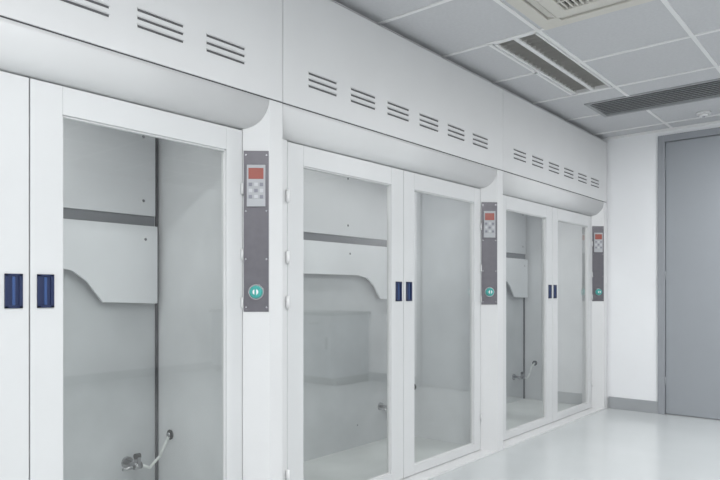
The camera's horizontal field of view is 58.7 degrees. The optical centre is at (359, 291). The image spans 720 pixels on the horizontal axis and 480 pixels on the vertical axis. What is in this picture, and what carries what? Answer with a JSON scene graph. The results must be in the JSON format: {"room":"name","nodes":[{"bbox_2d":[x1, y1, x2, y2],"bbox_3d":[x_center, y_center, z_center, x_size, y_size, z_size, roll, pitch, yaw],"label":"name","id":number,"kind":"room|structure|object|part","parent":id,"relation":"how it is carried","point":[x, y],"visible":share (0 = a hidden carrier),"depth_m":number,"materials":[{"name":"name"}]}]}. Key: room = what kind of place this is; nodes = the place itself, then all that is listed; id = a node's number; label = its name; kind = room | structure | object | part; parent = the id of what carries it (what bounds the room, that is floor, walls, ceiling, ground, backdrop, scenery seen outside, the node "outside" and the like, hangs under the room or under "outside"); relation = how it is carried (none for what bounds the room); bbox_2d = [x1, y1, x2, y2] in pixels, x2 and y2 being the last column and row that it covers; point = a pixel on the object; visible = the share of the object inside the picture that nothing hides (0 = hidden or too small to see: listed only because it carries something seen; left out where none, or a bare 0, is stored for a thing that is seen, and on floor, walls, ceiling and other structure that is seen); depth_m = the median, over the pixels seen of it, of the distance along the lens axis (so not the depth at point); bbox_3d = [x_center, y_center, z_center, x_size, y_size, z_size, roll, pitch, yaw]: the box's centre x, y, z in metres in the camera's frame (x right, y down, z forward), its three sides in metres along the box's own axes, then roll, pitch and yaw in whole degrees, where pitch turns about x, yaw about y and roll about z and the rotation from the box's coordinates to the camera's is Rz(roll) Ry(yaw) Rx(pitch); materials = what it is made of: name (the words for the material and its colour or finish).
{"room":"laboratory","nodes":[
{"label":"laboratory","id":0,"kind":"room"},
{"bbox_2d":[334,0,719,138],"bbox_3d":[1.139,-1.538,1.296,6.320,0.015,9.450,0,0,40],"label":"ceiling","id":1,"kind":"structure","parent":0,"point":[452,26],"depth_m":3.97,"materials":[{"name":"tile"}]},
{"bbox_2d":[331,0,719,139],"bbox_3d":[1.202,-1.520,1.243,6.157,0.021,9.450,0,0,40],"label":"bars","id":2,"kind":"object","parent":1,"relation":"attached to","point":[666,3],"visible":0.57,"depth_m":4.14,"materials":[{"name":"white metal"}]},
{"bbox_2d":[493,32,611,94],"bbox_3d":[1.348,-1.577,4.352,0.280,0.106,1.320,0,0,40],"label":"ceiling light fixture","id":3,"kind":"object","parent":1,"relation":"attached to","point":[534,50],"depth_m":4.29,"materials":[{"name":"grey metal"}]},
{"bbox_2d":[505,0,653,29],"bbox_3d":[1.125,-1.515,3.048,0.915,0.030,0.915,0,0,40],"label":"air conditioner","id":4,"kind":"object","parent":1,"relation":"attached to","point":[547,14],"depth_m":3.40,"materials":[{"name":"white plastic"}]},
{"bbox_2d":[584,78,719,116],"bbox_3d":[2.478,-1.558,4.976,1.300,0.073,0.490,0,0,40],"label":"ceiling vent","id":5,"kind":"object","parent":1,"relation":"in","point":[709,89],"visible":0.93,"depth_m":5.10,"materials":[{"name":"grey metal"}]},
{"bbox_2d":[696,110,710,117],"bbox_3d":[2.924,-1.509,5.444,0.110,0.042,0.110,0,0,40],"label":"smoke detector","id":6,"kind":"object","parent":1,"relation":"attached to","point":[705,113],"visible":1,"depth_m":5.41,"materials":[{"name":"white plastic"}]},
{"bbox_2d":[429,408,719,479],"bbox_3d":[1.139,1.180,1.296,6.520,0.060,9.650,0,0,40],"label":"floor","id":7,"kind":"structure","parent":0,"point":[608,443],"depth_m":4.59,"materials":[{"name":"plastic"}]},
{"bbox_2d":[0,0,282,479],"bbox_3d":[-1.397,-0.165,2.438,0.886,2.630,2.180,0,0,40],"label":"fume hood","id":8,"kind":"object","parent":7,"relation":"on","point":[141,141],"visible":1,"depth_m":2.92,"materials":[{"name":"paint"}]},
{"bbox_3d":[-1.171,-0.004,2.164,0.007,0.117,0.058,0,0,40],"label":"pull handle","id":9,"kind":"part","parent":8,"relation":"part of","materials":[{"name":"blue plastic"}]},
{"bbox_3d":[-1.463,0.196,1.847,0.035,1.868,0.963,0,0,40],"label":"door","id":10,"kind":"part","parent":8,"relation":"part of","materials":[{"name":"paint"}]},
{"bbox_3d":[-1.103,-0.004,2.245,0.007,0.117,0.058,0,0,40],"label":"pull handle","id":11,"kind":"part","parent":8,"relation":"part of","materials":[{"name":"blue plastic"}]},
{"bbox_3d":[-0.851,0.196,2.576,0.035,1.868,0.932,0,0,40],"label":"door","id":12,"kind":"part","parent":8,"relation":"part of","materials":[{"name":"paint"}]},
{"bbox_3d":[-1.399,-1.184,2.440,0.880,0.592,2.180,0,0,40],"label":"fascia panel","id":13,"kind":"part","parent":8,"relation":"part of","materials":[{"name":"paint"}]},
{"bbox_3d":[-0.473,-0.278,2.907,0.114,0.735,0.040,0,0,-3],"label":"control panel","id":14,"kind":"part","parent":8,"relation":"part of","materials":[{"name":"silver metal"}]},
{"bbox_2d":[282,0,502,479],"bbox_3d":[0.007,-0.165,4.110,0.886,2.630,2.180,0,0,40],"label":"fume hood","id":15,"kind":"object","parent":7,"relation":"on","point":[393,149],"visible":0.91,"depth_m":4.28,"materials":[{"name":"paint"}]},
{"bbox_3d":[-0.059,0.196,3.519,0.035,1.868,0.963,0,0,40],"label":"door","id":16,"kind":"part","parent":15,"relation":"part of","materials":[{"name":"paint"}]},
{"bbox_3d":[0.004,-1.184,4.112,0.880,0.592,2.180,0,0,40],"label":"fascia panel","id":17,"kind":"part","parent":15,"relation":"part of","materials":[{"name":"paint"}]},
{"bbox_3d":[0.233,-0.004,3.836,0.007,0.117,0.058,0,0,40],"label":"pull handle","id":18,"kind":"part","parent":15,"relation":"part of","materials":[{"name":"blue plastic"}]},
{"bbox_3d":[0.301,-0.004,3.917,0.007,0.117,0.058,0,0,40],"label":"pull handle","id":19,"kind":"part","parent":15,"relation":"part of","materials":[{"name":"blue plastic"}]},
{"bbox_3d":[0.552,0.196,4.248,0.035,1.868,0.932,0,0,40],"label":"door","id":20,"kind":"part","parent":15,"relation":"part of","materials":[{"name":"paint"}]},
{"bbox_3d":[0.930,-0.278,4.580,0.114,0.735,0.040,0,0,-3],"label":"control panel","id":21,"kind":"part","parent":15,"relation":"part of","materials":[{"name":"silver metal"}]},
{"bbox_2d":[502,89,606,449],"bbox_3d":[1.410,-0.165,5.783,0.886,2.630,2.180,0,0,40],"label":"fume hood","id":22,"kind":"object","parent":7,"relation":"on","point":[554,170],"visible":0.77,"depth_m":6.20,"materials":[{"name":"paint"}]},
{"bbox_3d":[1.344,0.196,5.191,0.035,1.868,0.963,0,0,40],"label":"door","id":23,"kind":"part","parent":22,"relation":"part of","materials":[{"name":"paint"}]},
{"bbox_3d":[1.636,-0.004,5.508,0.007,0.117,0.058,0,0,40],"label":"pull handle","id":24,"kind":"part","parent":22,"relation":"part of","materials":[{"name":"blue plastic"}]},
{"bbox_3d":[1.704,-0.004,5.589,0.007,0.117,0.058,0,0,40],"label":"pull handle","id":25,"kind":"part","parent":22,"relation":"part of","materials":[{"name":"blue plastic"}]},
{"bbox_3d":[1.408,-1.184,5.785,0.880,0.592,2.180,0,0,40],"label":"fascia panel","id":26,"kind":"part","parent":22,"relation":"part of","materials":[{"name":"paint"}]},
{"bbox_3d":[1.955,0.196,5.920,0.035,1.868,0.932,0,0,40],"label":"door","id":27,"kind":"part","parent":22,"relation":"part of","materials":[{"name":"paint"}]},
{"bbox_3d":[2.333,-0.278,6.252,0.114,0.735,0.040,0,0,-3],"label":"control panel","id":28,"kind":"part","parent":22,"relation":"part of","materials":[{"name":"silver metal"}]},
{"bbox_2d":[601,123,719,407],"bbox_3d":[4.253,-0.340,4.929,6.420,2.980,0.120,0,0,40],"label":"wall","id":29,"kind":"structure","parent":0,"point":[632,162],"depth_m":6.20,"materials":[{"name":"paint"}]},
{"bbox_2d":[608,396,657,413],"bbox_3d":[4.524,1.093,4.614,5.380,0.115,0.014,0,0,40],"label":"baseboard","id":30,"kind":"structure","parent":29,"relation":"attached to","point":[638,405],"depth_m":6.18,"materials":[{"name":"grey"}]},
{"bbox_2d":[665,159,665,387],"bbox_3d":[3.124,-0.175,5.768,0.719,2.150,0.072,0,0,40],"label":"hardware piece","id":31,"kind":"object","parent":29,"relation":"attached to","point":[665,159],"visible":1,"depth_m":6.01,"materials":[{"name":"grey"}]},
{"bbox_2d":[658,127,719,414],"bbox_3d":[3.470,-0.160,5.575,1.610,2.620,0.138,0,0,40],"label":"frame","id":32,"kind":"object","parent":29,"relation":"attached to","point":[662,140],"visible":0.85,"depth_m":6.02,"materials":[{"name":"grey metal"}]},
{"bbox_2d":[666,135,719,418],"bbox_3d":[3.459,-0.132,5.561,1.482,2.548,0.043,0,0,40],"label":"door","id":33,"kind":"structure","parent":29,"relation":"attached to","point":[692,165],"depth_m":5.88,"materials":[{"name":"grey paint"}]}
]}

